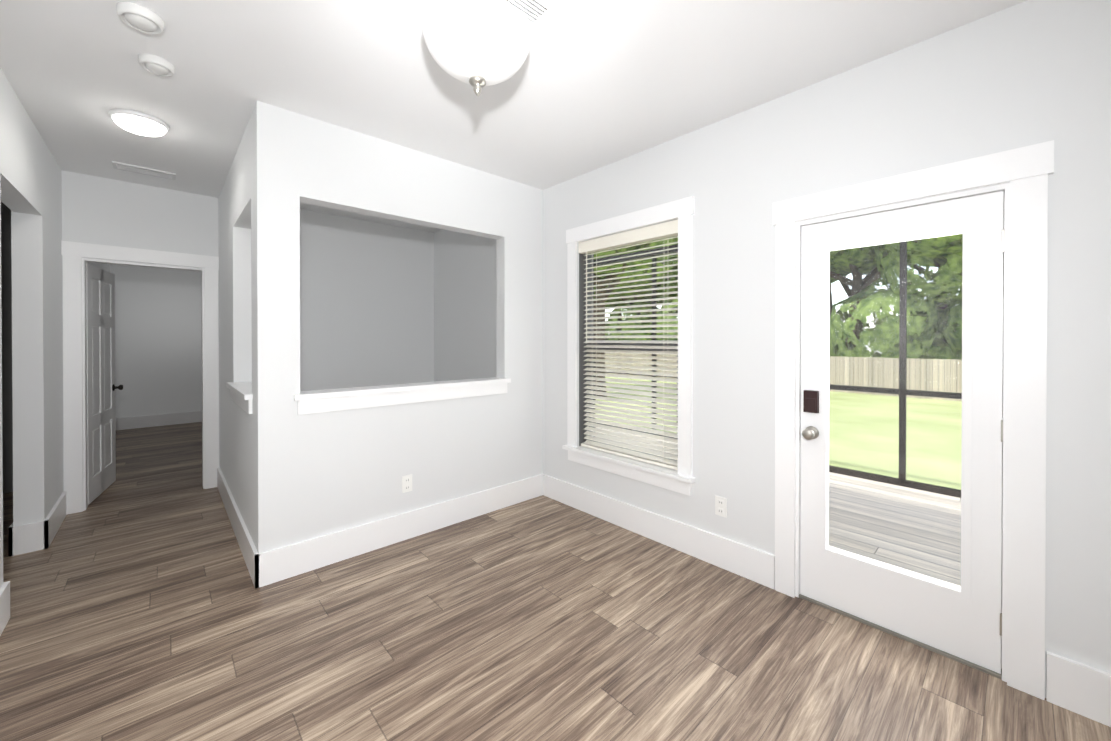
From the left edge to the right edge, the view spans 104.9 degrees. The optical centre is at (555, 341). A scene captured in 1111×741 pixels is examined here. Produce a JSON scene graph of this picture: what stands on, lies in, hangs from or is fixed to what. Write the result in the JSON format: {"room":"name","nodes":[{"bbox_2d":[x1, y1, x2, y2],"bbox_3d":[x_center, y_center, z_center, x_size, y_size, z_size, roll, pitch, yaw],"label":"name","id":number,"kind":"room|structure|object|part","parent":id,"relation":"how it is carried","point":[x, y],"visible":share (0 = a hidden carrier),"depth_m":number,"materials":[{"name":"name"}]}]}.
{"room":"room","nodes":[
{"label":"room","id":0,"kind":"room"},
{"bbox_2d":[1,202,12,492],"bbox_3d":[-5.435,0.007,3.558,1.770,2.740,0.120,0,0,-43],"label":"wall","id":1,"kind":"structure","parent":0,"point":[6,313],"depth_m":3.88,"materials":[{"name":"grey paint"}]},
{"bbox_2d":[0,68,109,587],"bbox_3d":[-2.590,0.016,1.855,0.130,2.740,12.820,0,0,-43],"label":"wall","id":2,"kind":"structure","parent":0,"point":[37,365],"depth_m":2.81,"materials":[{"name":"white paint"}]},
{"bbox_2d":[0,581,9,635],"bbox_3d":[-0.480,1.306,-0.342,0.046,0.185,6.718,0,0,-43],"label":"baseboard","id":3,"kind":"structure","parent":2,"relation":"attached to","point":[5,589],"depth_m":2.08,"materials":[{"name":"white wood"}]},
{"bbox_2d":[8,523,31,556],"bbox_3d":[-4.105,1.285,3.398,0.018,0.185,1.768,0,0,-43],"label":"baseboard","id":4,"kind":"structure","parent":2,"relation":"attached to","point":[18,536],"depth_m":2.77,"materials":[{"name":"white wood"}]},
{"bbox_2d":[32,491,66,551],"bbox_3d":[-3.668,1.286,3.121,0.046,0.185,0.768,0,0,-43],"label":"baseboard","id":5,"kind":"structure","parent":2,"relation":"attached to","point":[43,532],"depth_m":2.89,"materials":[{"name":"white wood"}]},
{"bbox_2d":[61,170,218,486],"bbox_3d":[-2.820,0.001,4.497,3.110,2.740,0.120,0,0,-43],"label":"wall","id":6,"kind":"structure","parent":0,"point":[103,211],"depth_m":3.68,"materials":[{"name":"white paint"}]},
{"bbox_2d":[86,263,122,504],"bbox_3d":[-4.117,0.353,3.900,0.211,2.028,0.751,0,0,-43],"label":"hall door","id":7,"kind":"structure","parent":6,"relation":"in","point":[101,416],"depth_m":3.85,"materials":[{"name":"white wood"}]},
{"bbox_3d":[-4.309,0.445,4.137,0.173,0.064,0.078,0,0,-43],"label":"knob","id":8,"kind":"part","parent":7,"relation":"part of","materials":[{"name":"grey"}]},
{"bbox_2d":[61,241,218,513],"bbox_3d":[-3.604,0.286,3.778,0.980,2.178,0.172,0,0,-43],"label":"door frame","id":9,"kind":"structure","parent":6,"relation":"attached to","point":[73,253],"depth_m":3.50,"materials":[{"name":"white wood"}]},
{"bbox_2d":[110,264,201,417],"bbox_3d":[-5.680,-0.016,7.641,3.400,2.740,0.120,0,0,-43],"label":"wall","id":10,"kind":"structure","parent":0,"point":[158,341],"depth_m":6.88,"materials":[{"name":"white paint"}]},
{"bbox_2d":[116,411,201,429],"bbox_3d":[-5.646,1.262,7.586,3.060,0.185,0.018,0,0,-43],"label":"baseboard","id":11,"kind":"structure","parent":10,"relation":"attached to","point":[124,423],"depth_m":6.88,"materials":[{"name":"white wood"}]},
{"bbox_2d":[218,111,254,544],"bbox_3d":[-2.438,0.008,3.321,0.120,2.740,2.130,0,0,-43],"label":"wall","id":12,"kind":"structure","parent":0,"point":[236,317],"depth_m":3.26,"materials":[{"name":"white paint"}]},
{"bbox_2d":[217,467,259,588],"bbox_3d":[-2.442,1.286,3.230,0.018,0.185,2.268,0,0,-43],"label":"baseboard","id":13,"kind":"structure","parent":12,"relation":"attached to","point":[249,552],"depth_m":2.91,"materials":[{"name":"white wood"}]},
{"bbox_2d":[226,382,252,413],"bbox_3d":[-2.089,0.370,2.944,0.200,0.120,0.970,0,0,-43],"label":"sill","id":14,"kind":"structure","parent":12,"relation":"on","point":[241,395],"depth_m":2.81,"materials":[{"name":"white wood"}]},
{"bbox_2d":[300,209,433,390],"bbox_3d":[-2.324,0.000,4.770,2.010,2.740,0.150,0,0,-43],"label":"wall","id":15,"kind":"structure","parent":0,"point":[366,303],"depth_m":4.81,"materials":[{"name":"white paint"}]},
{"bbox_2d":[253,101,542,553],"bbox_3d":[-0.936,0.009,3.174,2.130,2.740,0.120,0,0,-43],"label":"wall","id":16,"kind":"structure","parent":0,"point":[320,474],"depth_m":2.84,"materials":[{"name":"white paint"}]},
{"bbox_2d":[256,474,543,588],"bbox_3d":[-0.885,1.286,3.134,2.118,0.185,0.018,0,0,-43],"label":"baseboard","id":17,"kind":"structure","parent":16,"relation":"attached to","point":[275,565],"depth_m":2.87,"materials":[{"name":"white wood"}]},
{"bbox_2d":[294,377,510,414],"bbox_3d":[-1.015,0.369,3.103,1.565,0.120,0.200,0,0,-43],"label":"sill","id":18,"kind":"structure","parent":16,"relation":"on","point":[319,401],"depth_m":2.92,"materials":[{"name":"white wood"}]},
{"bbox_2d":[402,474,411,492],"bbox_3d":[-1.040,0.995,2.996,0.072,0.116,0.010,0,0,-43],"label":"outlet","id":19,"kind":"object","parent":16,"relation":"attached to","point":[406,483],"visible":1,"depth_m":2.99,"materials":[{"name":"white plastic"}]},
{"bbox_2d":[0,0,1025,232],"bbox_3d":[-2.063,-1.417,2.285,5.320,0.120,12.950,0,0,-43],"label":"ceiling","id":20,"kind":"structure","parent":0,"point":[589,86],"depth_m":2.16,"materials":[{"name":"white paint"}]},
{"bbox_2d":[109,109,169,136],"bbox_3d":[-2.548,-1.322,2.621,0.270,0.073,0.270,0,0,-43],"label":"light","id":21,"kind":"object","parent":20,"relation":"attached to","point":[137,122],"visible":1,"depth_m":2.56,"materials":[{"name":"white"}]},
{"bbox_2d":[116,1,164,34],"bbox_3d":[-1.716,-1.332,1.769,0.144,0.043,0.144,0,0,-43],"label":"smoke detector","id":22,"kind":"object","parent":20,"relation":"attached to","point":[140,18],"visible":1,"depth_m":1.74,"materials":[{"name":"white plastic"}]},
{"bbox_2d":[112,161,175,179],"bbox_3d":[-3.259,-1.357,3.393,0.360,0.012,0.160,0,0,-43],"label":"ceiling vent","id":23,"kind":"object","parent":20,"relation":"in","point":[142,170],"visible":0.96,"depth_m":3.38,"materials":[{"name":"white metal"}]},
{"bbox_2d":[138,53,174,76],"bbox_3d":[-1.933,-1.335,2.072,0.132,0.041,0.132,0,0,-43],"label":"smoke detector","id":24,"kind":"object","parent":20,"relation":"attached to","point":[156,65],"visible":1,"depth_m":2.05,"materials":[{"name":"white plastic"}]},
{"bbox_2d":[421,0,530,96],"bbox_3d":[-0.296,-1.142,1.623,0.408,0.421,0.408,0,0,-43],"label":"ceiling light","id":25,"kind":"object","parent":20,"relation":"hanging from","point":[477,45],"visible":1,"depth_m":1.52,"materials":[{"name":"white glass"}]},
{"bbox_2d":[500,0,558,28],"bbox_3d":[-0.130,-1.347,1.692,0.250,0.012,0.150,0,0,-43],"label":"ceiling vent","id":26,"kind":"object","parent":20,"relation":"in","point":[534,14],"visible":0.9,"depth_m":1.73,"materials":[{"name":"white"}]},
{"bbox_2d":[0,422,1110,740],"bbox_3d":[-2.063,1.413,2.301,5.320,0.060,12.950,0,0,-43],"label":"floor","id":27,"kind":"structure","parent":0,"point":[142,608],"depth_m":1.94,"materials":[{"name":"brown wood"}]},
{"bbox_2d":[434,0,1110,697],"bbox_3d":[-0.192,0.004,4.063,0.170,2.740,12.820,0,0,-43],"label":"wall","id":28,"kind":"structure","parent":0,"point":[1026,72],"depth_m":2.15,"materials":[{"name":"white paint"}]},
{"bbox_2d":[562,196,695,495],"bbox_3d":[0.542,0.028,3.223,0.222,1.930,1.190,0,0,-43],"label":"window unit","id":29,"kind":"structure","parent":28,"relation":"in","point":[582,326],"depth_m":3.12,"materials":[{"name":"white wood"}]},
{"bbox_2d":[579,220,677,469],"bbox_3d":[0.534,0.023,3.216,0.075,1.686,0.942,0,0,-43],"label":"window blind","id":30,"kind":"object","parent":29,"relation":"attached to","point":[661,231],"visible":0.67,"depth_m":3.18,"materials":[{"name":"white plastic"}]},
{"bbox_2d":[544,474,774,588],"bbox_3d":[0.561,1.287,3.113,0.018,0.185,1.965,0,0,-43],"label":"baseboard","id":31,"kind":"structure","parent":28,"relation":"attached to","point":[756,565],"depth_m":2.86,"materials":[{"name":"white wood"}]},
{"bbox_2d":[715,495,726,517],"bbox_3d":[1.016,1.012,2.624,0.010,0.116,0.072,0,0,-43],"label":"outlet","id":32,"kind":"object","parent":28,"relation":"attached to","point":[720,506],"visible":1,"depth_m":2.62,"materials":[{"name":"white plastic"}]},
{"bbox_2d":[800,191,1003,673],"bbox_3d":[1.599,0.374,2.047,0.182,1.993,0.758,0,0,-43],"label":"exterior door","id":33,"kind":"structure","parent":28,"relation":"in","point":[963,621],"depth_m":1.93,"materials":[{"name":"white wood"}]},
{"bbox_3d":[1.379,0.483,2.288,0.182,0.068,0.068,0,0,-43],"label":"knob","id":34,"kind":"part","parent":33,"relation":"part of","materials":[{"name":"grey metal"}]},
{"bbox_3d":[1.589,0.302,2.041,0.006,1.563,0.518,0,0,-43],"label":"glass","id":35,"kind":"part","parent":33,"relation":"part of","materials":[{"name":"clear glass"}]},
{"bbox_2d":[772,140,1053,699],"bbox_3d":[1.635,0.307,2.083,0.226,2.155,1.020,0,0,-43],"label":"door frame","id":36,"kind":"structure","parent":28,"relation":"attached to","point":[1025,171],"depth_m":1.72,"materials":[{"name":"white wood"}]},
{"bbox_2d":[1046,651,1110,726],"bbox_3d":[2.992,1.301,0.472,0.018,0.185,3.215,0,0,-43],"label":"baseboard","id":37,"kind":"structure","parent":28,"relation":"attached to","point":[1078,687],"depth_m":1.59,"materials":[{"name":"white wood"}]},
{"label":"outside","id":38,"kind":"structure","parent":0,"visible":0},
{"bbox_2d":[594,234,962,585],"bbox_3d":[24.591,-5.417,22.477,73.280,14.780,120.000,0,0,-43],"label":"garden","id":39,"kind":"object","parent":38,"point":[902,420],"depth_m":12.09,"materials":[{"name":"green plant"}]}
]}

